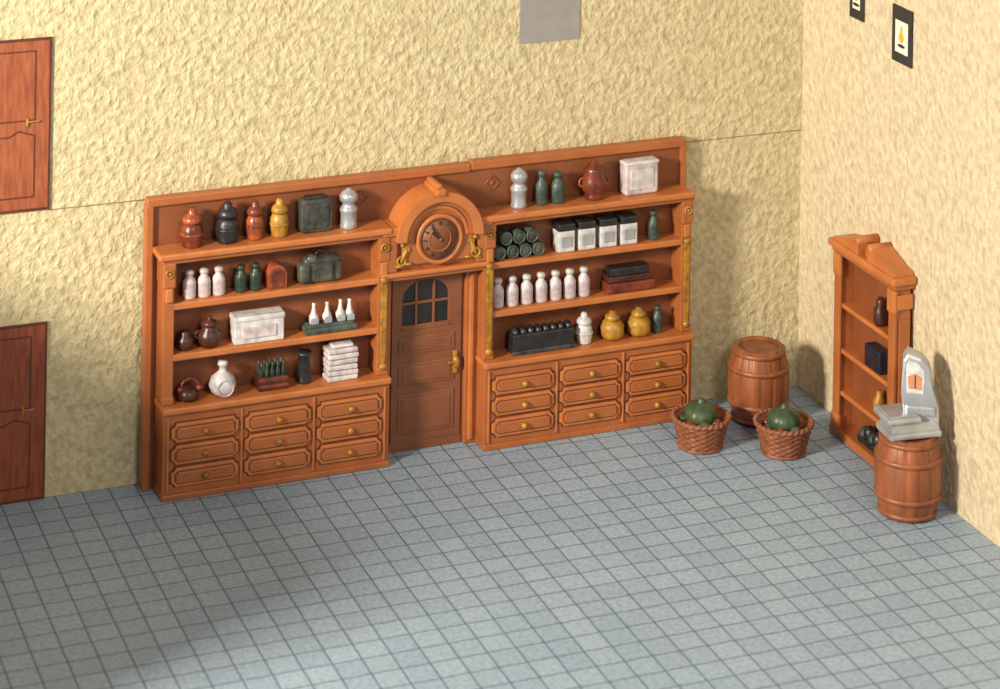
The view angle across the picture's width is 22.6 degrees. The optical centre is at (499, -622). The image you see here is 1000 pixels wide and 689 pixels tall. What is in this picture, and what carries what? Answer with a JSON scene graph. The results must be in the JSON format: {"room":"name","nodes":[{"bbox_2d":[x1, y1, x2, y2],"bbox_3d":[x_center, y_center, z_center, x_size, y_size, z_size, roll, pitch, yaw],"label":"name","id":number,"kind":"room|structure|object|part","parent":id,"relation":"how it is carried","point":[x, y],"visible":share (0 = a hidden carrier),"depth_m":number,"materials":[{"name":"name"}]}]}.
{"room":"general store","nodes":[
{"label":"general store","id":0,"kind":"room"},
{"bbox_2d":[0,0,803,496],"bbox_3d":[-5.449,8.659,27.738,20.300,7.500,0.309,1,0,-21],"label":"wall","id":1,"kind":"structure","parent":0,"point":[149,97],"depth_m":29.01,"materials":[{"name":"paint"}]},
{"bbox_2d":[0,321,47,504],"bbox_3d":[-5.457,11.428,27.557,0.920,1.960,0.054,1,0,-21],"label":"door","id":2,"kind":"structure","parent":1,"relation":"in","point":[23,347],"depth_m":27.63,"materials":[{"name":"brown wood"}]},
{"bbox_2d":[0,36,51,213],"bbox_3d":[-5.403,8.244,27.557,0.920,1.910,0.054,1,0,-21],"label":"door","id":3,"kind":"structure","parent":1,"relation":"in","point":[25,64],"depth_m":27.62,"materials":[{"name":"brown wood"}]},
{"bbox_2d":[519,0,579,43],"bbox_3d":[0.601,7.421,29.938,0.770,1.020,0.010,1,0,-21],"label":"panel","id":4,"kind":"object","parent":1,"relation":"attached to","point":[540,20],"visible":1,"depth_m":29.92,"materials":[{"name":"grey paint"}]},
{"bbox_2d":[0,386,999,688],"bbox_3d":[-1.124,12.633,16.576,20.300,0.300,24.300,1,0,-21],"label":"floor","id":5,"kind":"structure","parent":0,"point":[630,558],"depth_m":26.07,"materials":[{"name":"tile"}]},
{"bbox_2d":[139,136,694,501],"bbox_3d":[-0.806,10.847,29.070,6.717,3.282,0.542,1,0,-22],"label":"cabinet","id":6,"kind":"object","parent":5,"relation":"on","point":[436,367],"visible":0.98,"depth_m":29.05,"materials":[{"name":"brown wood"}]},
{"bbox_2d":[176,328,193,350],"bbox_3d":[-3.527,10.751,27.998,0.200,0.220,0.200,1,0,-22],"label":"stoneware crock","id":7,"kind":"object","parent":6,"relation":"on","point":[184,340],"visible":1,"depth_m":27.93,"materials":[{"name":"brown ceramic"}]},
{"bbox_2d":[182,269,195,299],"bbox_3d":[-3.479,10.136,28.013,0.150,0.310,0.150,1,0,-22],"label":"medicine bottle","id":8,"kind":"object","parent":6,"relation":"on","point":[189,283],"visible":1,"depth_m":27.96,"materials":[{"name":"ceramic"}]},
{"bbox_2d":[176,377,202,401],"bbox_3d":[-3.484,11.286,27.965,0.266,0.250,0.266,1,0,23],"label":"telephone","id":9,"kind":"object","parent":6,"relation":"on","point":[187,392],"visible":1,"depth_m":27.91,"materials":[{"name":"brown paint"}]},
{"bbox_2d":[180,207,203,248],"bbox_3d":[-3.450,9.502,28.021,0.273,0.420,0.273,1,0,-22],"label":"apothecary jar","id":10,"kind":"object","parent":6,"relation":"on","point":[191,232],"depth_m":27.93,"materials":[{"name":"ceramic"}]},
{"bbox_2d":[197,267,210,297],"bbox_3d":[-3.322,10.139,28.078,0.150,0.310,0.150,1,0,-22],"label":"medicine bottle","id":11,"kind":"object","parent":6,"relation":"on","point":[203,282],"visible":1,"depth_m":28.03,"materials":[{"name":"ceramic"}]},
{"bbox_2d":[194,315,220,348],"bbox_3d":[-3.267,10.695,28.104,0.258,0.340,0.258,1,0,23],"label":"stoneware crock","id":12,"kind":"object","parent":6,"relation":"on","point":[208,336],"visible":1,"depth_m":28.02,"materials":[{"name":"brown ceramic"}]},
{"bbox_2d":[212,265,224,295],"bbox_3d":[-3.165,10.142,28.142,0.150,0.310,0.150,1,0,-22],"label":"medicine bottle","id":13,"kind":"object","parent":6,"relation":"on","point":[218,279],"visible":1,"depth_m":28.09,"materials":[{"name":"ceramic"}]},
{"bbox_2d":[209,359,235,396],"bbox_3d":[-3.118,11.228,28.115,0.310,0.380,0.310,1,0,-22],"label":"flask","id":14,"kind":"object","parent":6,"relation":"on","point":[222,383],"visible":1,"depth_m":28.02,"materials":[{"name":"white ceramic"}]},
{"bbox_2d":[215,201,239,244],"bbox_3d":[-3.070,9.493,28.176,0.283,0.450,0.283,1,0,-22],"label":"apothecary jar","id":15,"kind":"object","parent":6,"relation":"on","point":[227,227],"depth_m":28.08,"materials":[{"name":"black ceramic"}]},
{"bbox_2d":[235,264,246,292],"bbox_3d":[-2.924,10.151,28.241,0.140,0.300,0.140,1,0,-22],"label":"glass bottle","id":16,"kind":"object","parent":6,"relation":"on","point":[240,276],"visible":1,"depth_m":28.19,"materials":[{"name":"glass"}]},
{"bbox_2d":[245,199,263,240],"bbox_3d":[-2.774,9.508,28.297,0.224,0.430,0.224,1,0,-22],"label":"apothecary jar","id":17,"kind":"object","parent":6,"relation":"on","point":[254,225],"depth_m":28.23,"materials":[{"name":"ceramic"}]},
{"bbox_2d":[249,262,261,290],"bbox_3d":[-2.767,10.153,28.305,0.140,0.300,0.140,1,0,-22],"label":"glass bottle","id":18,"kind":"object","parent":6,"relation":"on","point":[255,276],"visible":1,"depth_m":28.25,"materials":[{"name":"glass"}]},
{"bbox_2d":[229,306,284,344],"bbox_3d":[-2.748,10.719,28.314,0.600,0.310,0.225,1,0,-22],"label":"storage box","id":19,"kind":"object","parent":6,"relation":"on","point":[261,324],"visible":1,"depth_m":28.23,"materials":[{"name":"paint"}]},
{"bbox_2d":[254,356,288,391],"bbox_3d":[-2.593,11.267,28.335,0.360,0.320,0.210,1,0,-22],"label":"crate","id":20,"kind":"object","parent":6,"relation":"on","point":[269,377],"visible":1,"depth_m":28.28,"materials":[{"name":"brown paint"}]},
{"bbox_2d":[153,219,391,501],"bbox_3d":[-2.570,11.093,28.338,2.760,2.730,0.400,1,0,-22],"label":"shelf","id":21,"kind":"object","parent":6,"relation":"attached to","point":[248,438],"depth_m":28.28,"materials":[{"name":"brown wood"}]},
{"bbox_2d":[264,261,286,289],"bbox_3d":[-2.542,10.172,28.389,0.220,0.270,0.175,1,0,-22],"label":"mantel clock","id":22,"kind":"object","parent":6,"relation":"on","point":[275,273],"visible":1,"depth_m":28.32,"materials":[{"name":"orange paint"}]},
{"bbox_2d":[269,198,288,237],"bbox_3d":[-2.506,9.518,28.407,0.234,0.420,0.234,1,0,-22],"label":"apothecary jar","id":23,"kind":"object","parent":6,"relation":"on","point":[278,222],"depth_m":28.33,"materials":[{"name":"yellow ceramic"}]},
{"bbox_2d":[296,348,311,384],"bbox_3d":[-2.232,11.258,28.510,0.170,0.350,0.170,1,0,-22],"label":"canister","id":24,"kind":"object","parent":6,"relation":"on","point":[304,355],"visible":1,"depth_m":28.45,"materials":[{"name":"black paint"}]},
{"bbox_2d":[297,193,332,233],"bbox_3d":[-2.106,9.530,28.564,0.380,0.410,0.155,1,0,-22],"label":"tin","id":25,"kind":"object","parent":6,"relation":"on","point":[315,211],"visible":1,"depth_m":28.50,"materials":[{"name":"grey paint"}]},
{"bbox_2d":[297,248,341,283],"bbox_3d":[-2.061,10.127,28.588,0.520,0.376,0.190,1,0,-22],"label":"bag","id":26,"kind":"object","parent":6,"relation":"on","point":[313,268],"visible":1,"depth_m":28.52,"materials":[{"name":"leather"}]},
{"bbox_2d":[301,298,356,335],"bbox_3d":[-1.953,10.721,28.642,0.620,0.332,0.220,1,0,-22],"label":"tray","id":27,"kind":"object","parent":6,"relation":"on","point":[344,320],"visible":1,"depth_m":28.59,"materials":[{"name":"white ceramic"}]},
{"bbox_2d":[322,339,358,382],"bbox_3d":[-1.824,11.235,28.645,0.382,0.410,0.217,1,0,-22],"label":"linens","id":28,"kind":"object","parent":6,"relation":"on","point":[340,359],"visible":1,"depth_m":28.57,"materials":[{"name":"white fabric"}]},
{"bbox_2d":[339,187,357,229],"bbox_3d":[-1.738,9.516,28.722,0.220,0.450,0.220,1,0,-22],"label":"urn","id":29,"kind":"object","parent":6,"relation":"on","point":[348,196],"visible":1,"depth_m":28.64,"materials":[{"name":"ceramic"}]},
{"bbox_3d":[-0.829,11.428,29.194,1.180,2.120,0.140,1,0,-22],"label":"shop door","id":30,"kind":"part","parent":6,"relation":"part of","materials":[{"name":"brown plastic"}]},
{"bbox_2d":[381,176,492,281],"bbox_3d":[-0.759,9.864,29.060,1.364,1.090,0.440,1,0,-21],"label":"clock","id":31,"kind":"object","parent":6,"relation":"on","point":[431,226],"depth_m":29.00,"materials":[{"name":"brown wood"}]},
{"bbox_3d":[-0.548,11.522,29.288,0.155,0.260,0.100,1,0,-22],"label":"door handle","id":32,"kind":"part","parent":6,"relation":"part of","materials":[{"name":"gold metal"}]},
{"bbox_2d":[493,277,503,308],"bbox_3d":[-0.028,10.750,29.431,0.150,0.340,0.150,1,0,-22],"label":"medicine bottle","id":33,"kind":"object","parent":6,"relation":"on","point":[498,299],"visible":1,"depth_m":29.37,"materials":[{"name":"ceramic"}]},
{"bbox_2d":[506,275,517,306],"bbox_3d":[0.143,10.753,29.501,0.150,0.340,0.150,1,0,-22],"label":"medicine bottle","id":34,"kind":"object","parent":6,"relation":"on","point":[512,288],"visible":1,"depth_m":29.45,"materials":[{"name":"ceramic"}]},
{"bbox_2d":[510,167,527,208],"bbox_3d":[0.224,9.544,29.526,0.210,0.460,0.210,1,0,-22],"label":"urn","id":35,"kind":"object","parent":6,"relation":"on","point":[519,176],"visible":1,"depth_m":29.45,"materials":[{"name":"ceramic"}]},
{"bbox_2d":[494,225,544,260],"bbox_3d":[0.203,10.189,29.516,0.655,0.325,0.172,1,0,-22],"label":"tins","id":36,"kind":"object","parent":6,"relation":"in","point":[505,237],"visible":1,"depth_m":29.45,"materials":[{"name":"green paint"}]},
{"bbox_2d":[520,273,532,304],"bbox_3d":[0.314,10.756,29.571,0.150,0.340,0.150,1,0,-22],"label":"medicine bottle","id":37,"kind":"object","parent":6,"relation":"on","point":[526,288],"visible":1,"depth_m":29.52,"materials":[{"name":"ceramic"}]},
{"bbox_2d":[534,271,546,302],"bbox_3d":[0.485,10.759,29.642,0.150,0.340,0.150,1,0,-22],"label":"medicine bottle","id":38,"kind":"object","parent":6,"relation":"on","point":[540,296],"visible":1,"depth_m":29.59,"materials":[{"name":"ceramic"}]},
{"bbox_2d":[535,169,546,205],"bbox_3d":[0.491,9.579,29.636,0.140,0.400,0.140,1,0,-22],"label":"glass bottle","id":39,"kind":"object","parent":6,"relation":"on","point":[541,184],"visible":1,"depth_m":29.58,"materials":[{"name":"green glass"}]},
{"bbox_2d":[507,319,575,355],"bbox_3d":[0.489,11.329,29.596,0.820,0.300,0.215,1,0,-22],"label":"crate","id":40,"kind":"object","parent":6,"relation":"on","point":[537,338],"visible":1,"depth_m":29.52,"materials":[{"name":"paint"}]},
{"bbox_2d":[549,269,561,300],"bbox_3d":[0.656,10.762,29.712,0.150,0.340,0.150,1,0,-22],"label":"medicine bottle","id":41,"kind":"object","parent":6,"relation":"on","point":[555,285],"visible":1,"depth_m":29.66,"materials":[{"name":"ceramic"}]},
{"bbox_2d":[550,171,564,203],"bbox_3d":[0.685,9.602,29.715,0.170,0.360,0.170,1,0,-22],"label":"glass bottle","id":42,"kind":"object","parent":6,"relation":"on","point":[557,194],"visible":1,"depth_m":29.65,"materials":[{"name":"green glass"}]},
{"bbox_2d":[553,219,574,252],"bbox_3d":[0.759,10.193,29.747,0.230,0.340,0.195,1,0,-22],"label":"box","id":43,"kind":"object","parent":6,"relation":"on","point":[563,229],"visible":1,"depth_m":29.68,"materials":[{"name":"white paint"}]},
{"bbox_2d":[563,268,575,298],"bbox_3d":[0.828,10.765,29.782,0.150,0.340,0.150,1,0,-22],"label":"medicine bottle","id":44,"kind":"object","parent":6,"relation":"on","point":[569,282],"visible":1,"depth_m":29.73,"materials":[{"name":"ceramic"}]},
{"bbox_2d":[577,266,589,296],"bbox_3d":[0.999,10.768,29.852,0.150,0.340,0.150,1,0,-22],"label":"medicine bottle","id":45,"kind":"object","parent":6,"relation":"on","point":[583,281],"visible":1,"depth_m":29.80,"materials":[{"name":"ceramic"}]},
{"bbox_2d":[575,311,592,344],"bbox_3d":[1.001,11.308,29.824,0.224,0.360,0.224,1,0,-22],"label":"apothecary jar","id":46,"kind":"object","parent":6,"relation":"on","point":[583,332],"depth_m":29.75,"materials":[{"name":"white ceramic"}]},
{"bbox_2d":[573,216,595,249],"bbox_3d":[1.009,10.198,29.850,0.230,0.340,0.195,1,0,-22],"label":"box","id":47,"kind":"object","parent":6,"relation":"on","point":[585,230],"visible":1,"depth_m":29.77,"materials":[{"name":"white paint"}]},
{"bbox_2d":[475,184,694,450],"bbox_3d":[1.002,11.154,29.802,2.800,2.730,0.400,1,0,-22],"label":"shelf","id":48,"kind":"object","parent":6,"relation":"attached to","point":[601,385],"depth_m":29.73,"materials":[{"name":"brown wood"}]},
{"bbox_2d":[578,158,608,200],"bbox_3d":[1.121,9.554,29.894,0.298,0.470,0.298,1,0,22],"label":"pot","id":49,"kind":"object","parent":6,"relation":"on","point":[593,181],"visible":1,"depth_m":29.80,"materials":[{"name":"red ceramic"}]},
{"bbox_2d":[595,214,616,247],"bbox_3d":[1.268,10.202,29.956,0.230,0.340,0.195,1,0,-22],"label":"box","id":50,"kind":"object","parent":6,"relation":"on","point":[606,224],"visible":1,"depth_m":29.88,"materials":[{"name":"white paint"}]},
{"bbox_2d":[600,310,623,340],"bbox_3d":[1.343,11.329,29.964,0.290,0.330,0.290,1,0,-22],"label":"ginger jar","id":51,"kind":"object","parent":6,"relation":"on","point":[611,327],"visible":1,"depth_m":29.87,"materials":[{"name":"ceramic"}]},
{"bbox_2d":[615,211,637,244],"bbox_3d":[1.518,10.206,30.058,0.230,0.340,0.195,1,0,-22],"label":"box","id":52,"kind":"object","parent":6,"relation":"on","point":[627,221],"visible":1,"depth_m":29.98,"materials":[{"name":"white paint"}]},
{"bbox_2d":[601,260,654,294],"bbox_3d":[1.544,10.797,30.076,0.640,0.300,0.200,1,0,-22],"label":"books","id":53,"kind":"object","parent":6,"relation":"in","point":[634,275],"visible":1,"depth_m":29.99,"materials":[{"name":"red paper"}]},
{"bbox_2d":[627,306,650,337],"bbox_3d":[1.667,11.334,30.097,0.290,0.330,0.290,1,0,-22],"label":"ginger jar","id":54,"kind":"object","parent":6,"relation":"on","point":[638,323],"visible":1,"depth_m":30.00,"materials":[{"name":"ceramic"}]},
{"bbox_2d":[620,156,658,195],"bbox_3d":[1.676,9.599,30.121,0.460,0.400,0.180,1,0,-25],"label":"storage box","id":55,"kind":"object","parent":6,"relation":"on","point":[639,175],"visible":1,"depth_m":30.04,"materials":[{"name":"paint"}]},
{"bbox_2d":[648,210,658,239],"bbox_3d":[1.850,10.212,30.197,0.130,0.340,0.130,1,0,-22],"label":"glass bottle","id":56,"kind":"object","parent":6,"relation":"on","point":[653,224],"visible":1,"depth_m":30.15,"materials":[{"name":"green glass"}]},
{"bbox_2d":[652,304,662,333],"bbox_3d":[1.898,11.343,30.192,0.130,0.320,0.130,1,0,-22],"label":"glass bottle","id":57,"kind":"object","parent":6,"relation":"on","point":[657,318],"visible":1,"depth_m":30.15,"materials":[{"name":"green glass"}]},
{"bbox_2d":[670,397,731,454],"bbox_3d":[2.359,12.257,29.399,0.719,0.567,0.718,1,0,-21],"label":"wicker basket","id":58,"kind":"object","parent":5,"relation":"on","point":[701,425],"visible":1,"depth_m":29.22,"materials":[{"name":"brown wicker"}]},
{"bbox_2d":[727,336,789,427],"bbox_3d":[3.120,12.109,30.202,0.753,0.890,0.753,1,0,-21],"label":"wooden barrel","id":59,"kind":"object","parent":5,"relation":"on","point":[758,377],"visible":0.87,"depth_m":29.93,"materials":[{"name":"brown wood"}]},
{"bbox_2d":[753,403,814,460],"bbox_3d":[3.318,12.274,29.282,0.718,0.567,0.719,1,0,4],"label":"wicker basket","id":60,"kind":"object","parent":5,"relation":"on","point":[784,431],"visible":1,"depth_m":29.10,"materials":[{"name":"brown wicker"}]},
{"bbox_2d":[828,233,916,466],"bbox_3d":[4.322,11.315,29.230,0.318,2.520,1.540,1,0,-21],"label":"bookcase","id":61,"kind":"object","parent":5,"relation":"on","point":[865,269],"visible":0.78,"depth_m":29.42,"materials":[{"name":"brown wood"}]},
{"bbox_2d":[857,425,878,452],"bbox_3d":[4.361,12.354,29.155,0.160,0.220,0.560,1,0,-21],"label":"jars","id":62,"kind":"object","parent":61,"relation":"in","point":[868,436],"visible":0.62,"depth_m":29.19,"materials":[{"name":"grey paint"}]},
{"bbox_2d":[864,341,887,374],"bbox_3d":[4.388,11.404,29.128,0.160,0.260,0.360,1,0,-21],"label":"storage box","id":63,"kind":"object","parent":61,"relation":"in","point":[876,356],"visible":0.92,"depth_m":29.02,"materials":[{"name":"blue paint"}]},
{"bbox_2d":[873,389,884,415],"bbox_3d":[4.405,11.895,29.062,0.140,0.280,0.140,1,0,-21],"label":"bottle","id":64,"kind":"object","parent":61,"relation":"in","point":[879,399],"visible":0.66,"depth_m":29.02,"materials":[{"name":"paint"}]},
{"bbox_2d":[873,297,887,326],"bbox_3d":[4.423,10.835,29.062,0.170,0.320,0.170,1,0,-21],"label":"ceramic vase","id":65,"kind":"object","parent":61,"relation":"on","point":[880,312],"visible":0.98,"depth_m":29.00,"materials":[{"name":"brown ceramic"}]},
{"bbox_2d":[873,431,942,523],"bbox_3d":[4.529,12.138,27.769,0.755,0.880,0.755,1,0,-33],"label":"wooden barrel","id":66,"kind":"object","parent":5,"relation":"on","point":[907,486],"visible":0.9,"depth_m":27.47,"materials":[{"name":"brown wood"}]},
{"bbox_2d":[873,346,941,441],"bbox_3d":[4.551,11.247,27.761,0.710,0.900,0.420,1,0,-16],"label":"scale","id":67,"kind":"object","parent":66,"relation":"on","point":[917,416],"visible":1,"depth_m":27.67,"materials":[{"name":"silver metal"}]},
{"bbox_2d":[797,0,999,547],"bbox_3d":[8.299,8.892,20.097,0.306,7.500,24.000,1,0,-21],"label":"wall","id":68,"kind":"structure","parent":0,"point":[897,152],"depth_m":28.42,"materials":[{"name":"paint"}]},
{"bbox_2d":[849,0,864,21],"bbox_3d":[4.271,7.369,29.930,0.033,0.590,0.330,1,0,-21],"label":"framed picture","id":69,"kind":"object","parent":68,"relation":"attached to","point":[857,7],"visible":1,"depth_m":29.88,"materials":[{"name":"paper"}]},
{"bbox_2d":[892,3,913,68],"bbox_3d":[4.654,7.605,28.949,0.033,0.650,0.440,1,0,-21],"label":"framed picture","id":70,"kind":"object","parent":68,"relation":"attached to","point":[902,18],"visible":1,"depth_m":28.92,"materials":[{"name":"paper"}]}
]}

